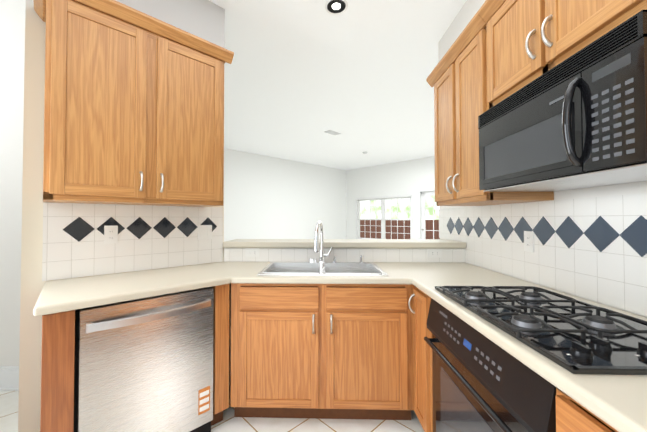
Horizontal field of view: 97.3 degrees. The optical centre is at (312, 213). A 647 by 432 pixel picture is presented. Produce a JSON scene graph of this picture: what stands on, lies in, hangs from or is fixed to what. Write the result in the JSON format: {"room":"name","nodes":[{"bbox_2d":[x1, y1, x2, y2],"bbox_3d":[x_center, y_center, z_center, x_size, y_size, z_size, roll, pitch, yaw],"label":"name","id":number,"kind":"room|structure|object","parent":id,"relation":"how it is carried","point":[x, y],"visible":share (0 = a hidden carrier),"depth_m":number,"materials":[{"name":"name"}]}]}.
{"room":"kitchen","nodes":[
{"label":"kitchen","id":0,"kind":"room"},
{"bbox_2d":[0,0,25,365],"bbox_3d":[-3.097,-0.216,2.235,2.780,3.050,0.120,0,-1,2],"label":"wall","id":1,"kind":"structure","parent":0,"point":[12,37],"depth_m":2.15,"materials":[{"name":"white paint"}]},
{"bbox_2d":[0,366,18,390],"bbox_3d":[-3.099,1.224,2.135,2.780,0.168,0.029,0,-1,2],"label":"baseboard","id":2,"kind":"structure","parent":1,"relation":"attached to","point":[9,378],"depth_m":2.11,"materials":[{"name":"white paint"}]},
{"bbox_2d":[18,0,224,431],"bbox_3d":[-1.217,-0.219,2.025,1.185,3.050,0.118,1,-1,-43],"label":"wall","id":3,"kind":"structure","parent":0,"point":[204,19],"depth_m":1.61,"materials":[{"name":"paint"}]},
{"bbox_2d":[42,202,222,280],"bbox_3d":[-1.142,0.166,1.992,1.088,0.449,0.016,1,-1,-43],"label":"backsplash","id":4,"kind":"structure","parent":3,"relation":"attached to","point":[81,240],"depth_m":1.89,"materials":[{"name":"tile"}]},
{"bbox_2d":[104,225,117,243],"bbox_3d":[-1.303,0.135,1.837,0.072,0.116,0.007,1,-1,-43],"label":"outlet","id":5,"kind":"object","parent":4,"relation":"attached to","point":[110,231],"depth_m":1.84,"materials":[{"name":"white plastic"}]},
{"bbox_2d":[197,224,211,239],"bbox_3d":[-0.857,0.148,2.260,0.116,0.116,0.009,1,-1,-43],"label":"switch","id":6,"kind":"object","parent":4,"relation":"attached to","point":[204,231],"depth_m":2.26,"materials":[{"name":"white plastic"}]},
{"bbox_2d":[33,0,233,206],"bbox_3d":[-1.072,-0.617,1.821,1.040,1.108,0.377,1,-1,-43],"label":"upper cabinet","id":7,"kind":"object","parent":3,"relation":"attached to","point":[133,106],"visible":1,"depth_m":1.63,"materials":[{"name":"brown wood"}]},
{"bbox_2d":[0,372,423,431],"bbox_3d":[0.573,1.376,4.417,15.000,0.060,17.000,0,-1,2],"label":"floor","id":8,"kind":"structure","parent":0,"point":[9,407],"depth_m":1.76,"materials":[{"name":"tile"}]},
{"bbox_2d":[40,310,74,431],"bbox_3d":[-1.290,0.858,1.425,0.105,0.875,0.617,1,-1,-43],"label":"cabinet end panel","id":9,"kind":"object","parent":8,"relation":"on","point":[57,372],"visible":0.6,"depth_m":1.20,"materials":[{"name":"brown wood"}]},
{"bbox_2d":[74,287,213,431],"bbox_3d":[-0.987,0.862,1.646,0.632,0.874,0.657,1,-1,-43],"label":"dishwasher","id":10,"kind":"object","parent":8,"relation":"on","point":[143,365],"visible":0.9,"depth_m":1.42,"materials":[{"name":"silver metal"}]},
{"bbox_2d":[211,284,228,425],"bbox_3d":[-0.750,0.867,1.928,0.091,0.875,0.595,1,-1,-43],"label":"cabinet filler","id":11,"kind":"object","parent":8,"relation":"on","point":[221,354],"visible":0.31,"depth_m":1.71,"materials":[{"name":"brown wood"}]},
{"bbox_2d":[231,283,414,419],"bbox_3d":[0.065,0.868,2.012,1.124,0.875,0.668,0,-1,2],"label":"base cabinet","id":12,"kind":"object","parent":8,"relation":"on","point":[332,351],"visible":0.9,"depth_m":1.72,"materials":[{"name":"brown wood"}]},
{"bbox_2d":[33,273,232,315],"bbox_3d":[-1.016,0.400,1.431,1.034,0.035,0.588,0,-1,2],"label":"countertop","id":13,"kind":"structure","parent":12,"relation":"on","point":[56,296],"depth_m":1.46,"materials":[{"name":"beige laminate"}]},
{"bbox_2d":[125,221,412,286],"bbox_3d":[-0.466,0.318,2.042,2.100,0.526,0.657,0,-1,2],"label":"countertop","id":14,"kind":"structure","parent":12,"relation":"on","point":[312,271],"depth_m":1.92,"materials":[{"name":"beige laminate"}]},
{"bbox_2d":[308,221,364,263],"bbox_3d":[0.185,0.221,2.182,0.446,0.332,0.220,0,-1,2],"label":"faucet","id":15,"kind":"object","parent":14,"relation":"on","point":[322,255],"depth_m":2.24,"materials":[{"name":"silver metal"}]},
{"bbox_2d":[408,287,432,431],"bbox_3d":[0.897,0.861,1.588,0.668,0.875,0.241,0,-1,2],"label":"base cabinet","id":16,"kind":"object","parent":8,"relation":"on","point":[423,374],"visible":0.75,"depth_m":1.56,"materials":[{"name":"brown wood"}]},
{"bbox_2d":[424,298,555,431],"bbox_3d":[0.872,0.853,1.074,0.634,0.874,0.778,0,-1,2],"label":"oven","id":17,"kind":"object","parent":8,"relation":"on","point":[482,383],"visible":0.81,"depth_m":1.01,"materials":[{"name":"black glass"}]},
{"bbox_2d":[556,387,617,431],"bbox_3d":[0.879,0.838,0.265,0.633,0.876,0.831,0,-1,2],"label":"base cabinet","id":18,"kind":"object","parent":8,"relation":"on","point":[572,415],"visible":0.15,"depth_m":0.60,"materials":[{"name":"brown wood"}]},
{"bbox_2d":[409,262,646,431],"bbox_3d":[0.881,0.362,0.730,0.653,0.089,3.207,0,-1,2],"label":"countertop","id":19,"kind":"structure","parent":18,"relation":"on","point":[590,356],"depth_m":0.85,"materials":[{"name":"beige laminate"}]},
{"bbox_2d":[434,285,646,377],"bbox_3d":[0.848,0.348,1.041,0.521,0.053,0.790,0,-1,2],"label":"cooktop","id":20,"kind":"object","parent":19,"relation":"in","point":[567,337],"depth_m":0.87,"materials":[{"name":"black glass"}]},
{"bbox_2d":[224,148,345,241],"bbox_3d":[-1.714,-0.123,7.719,8.000,3.050,0.118,1,-1,-43],"label":"wall","id":21,"kind":"structure","parent":0,"point":[267,197],"depth_m":8.36,"materials":[{"name":"white paint"}]},
{"bbox_2d":[209,0,465,169],"bbox_3d":[0.573,-1.753,4.470,15.000,0.100,17.000,0,-1,2],"label":"ceiling","id":22,"kind":"structure","parent":0,"point":[302,77],"depth_m":3.64,"materials":[{"name":"white paint"}]},
{"bbox_2d":[325,130,340,134],"bbox_3d":[0.409,-1.671,5.874,0.340,0.014,0.170,1,-1,-43],"label":"ceiling vent","id":23,"kind":"object","parent":22,"relation":"in","point":[331,132],"visible":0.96,"depth_m":5.83,"materials":[{"name":"white metal"}]},
{"bbox_2d":[324,0,347,14],"bbox_3d":[0.197,-1.734,2.379,0.200,0.008,0.200,0,-1,2],"label":"recessed light","id":24,"kind":"object","parent":22,"relation":"in","point":[335,7],"visible":1,"depth_m":2.38,"materials":[{"name":"white paint"}]},
{"bbox_2d":[224,261,465,371],"bbox_3d":[0.237,0.795,2.406,2.035,1.035,0.118,0,-1,2],"label":"wall","id":25,"kind":"structure","parent":0,"point":[230,313],"depth_m":2.37,"materials":[{"name":"white paint"}]},
{"bbox_2d":[224,248,464,261],"bbox_3d":[0.253,0.337,2.345,1.982,0.119,0.014,0,-1,2],"label":"backsplash","id":26,"kind":"structure","parent":25,"relation":"attached to","point":[342,255],"depth_m":2.34,"materials":[{"name":"tile"}]},
{"bbox_2d":[245,248,259,256],"bbox_3d":[-0.502,0.322,2.361,0.116,0.072,0.007,0,-1,2],"label":"outlet","id":27,"kind":"object","parent":26,"relation":"attached to","point":[249,252],"depth_m":2.36,"materials":[{"name":"white plastic"}]},
{"bbox_2d":[427,248,442,257],"bbox_3d":[0.997,0.322,2.322,0.116,0.072,0.007,0,-1,2],"label":"outlet","id":28,"kind":"object","parent":26,"relation":"attached to","point":[431,253],"depth_m":2.32,"materials":[{"name":"white plastic"}]},
{"bbox_2d":[223,239,465,248],"bbox_3d":[0.255,0.261,2.503,1.986,0.050,0.362,0,-1,2],"label":"bar ledge","id":29,"kind":"object","parent":25,"relation":"on","point":[359,243],"visible":0.98,"depth_m":2.33,"materials":[{"name":"beige laminate"}]},
{"bbox_2d":[346,156,434,238],"bbox_3d":[4.027,-0.126,7.568,0.118,3.050,8.000,1,-1,-43],"label":"wall","id":30,"kind":"structure","parent":0,"point":[414,176],"depth_m":9.14,"materials":[{"name":"white paint"}]},
{"bbox_2d":[356,194,412,238],"bbox_3d":[2.298,0.185,9.348,0.130,1.530,2.150,1,-1,-43],"label":"living room window","id":31,"kind":"structure","parent":30,"relation":"in","point":[383,232],"depth_m":9.32,"materials":[{"name":"white paint"}]},
{"bbox_2d":[418,189,439,238],"bbox_3d":[3.529,0.348,8.052,0.105,2.120,1.080,1,-1,-43],"label":"patio door","id":32,"kind":"structure","parent":30,"relation":"in","point":[424,193],"depth_m":8.36,"materials":[{"name":"white paint"}]},
{"bbox_2d":[438,0,646,317],"bbox_3d":[1.262,-0.247,0.385,0.118,3.050,4.920,0,-1,2],"label":"wall","id":33,"kind":"structure","parent":0,"point":[469,9],"depth_m":1.52,"materials":[{"name":"white paint"}]},
{"bbox_2d":[426,11,553,205],"bbox_3d":[1.048,-0.554,1.817,0.377,0.983,0.718,0,-1,2],"label":"upper cabinet","id":34,"kind":"object","parent":33,"relation":"attached to","point":[456,79],"visible":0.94,"depth_m":1.70,"materials":[{"name":"brown wood"}]},
{"bbox_2d":[439,193,646,316],"bbox_3d":[1.209,0.148,0.979,0.014,0.449,3.718,0,-1,2],"label":"backsplash","id":35,"kind":"structure","parent":33,"relation":"attached to","point":[593,248],"depth_m":1.36,"materials":[{"name":"tile"}]},
{"bbox_2d":[523,230,534,252],"bbox_3d":[1.222,0.157,1.609,0.007,0.116,0.072,0,-1,2],"label":"outlet","id":36,"kind":"object","parent":35,"relation":"attached to","point":[528,235],"depth_m":1.61,"materials":[{"name":"white plastic"}]},
{"bbox_2d":[478,0,646,108],"bbox_3d":[1.028,-0.781,1.080,0.377,0.554,0.760,0,-1,2],"label":"upper cabinet","id":37,"kind":"object","parent":33,"relation":"attached to","point":[528,41],"visible":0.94,"depth_m":1.12,"materials":[{"name":"brown wood"}]},
{"bbox_2d":[478,10,646,191],"bbox_3d":[1.000,-0.309,1.065,0.433,0.384,0.735,0,-1,2],"label":"microwave","id":38,"kind":"object","parent":37,"relation":"attached to","point":[578,120],"visible":1,"depth_m":0.88,"materials":[{"name":"black plastic"}]},
{"label":"outside","id":39,"kind":"structure","parent":0,"visible":0},
{"bbox_2d":[360,195,439,238],"bbox_3d":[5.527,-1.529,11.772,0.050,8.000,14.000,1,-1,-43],"label":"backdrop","id":40,"kind":"structure","parent":39,"point":[391,205],"depth_m":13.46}
]}

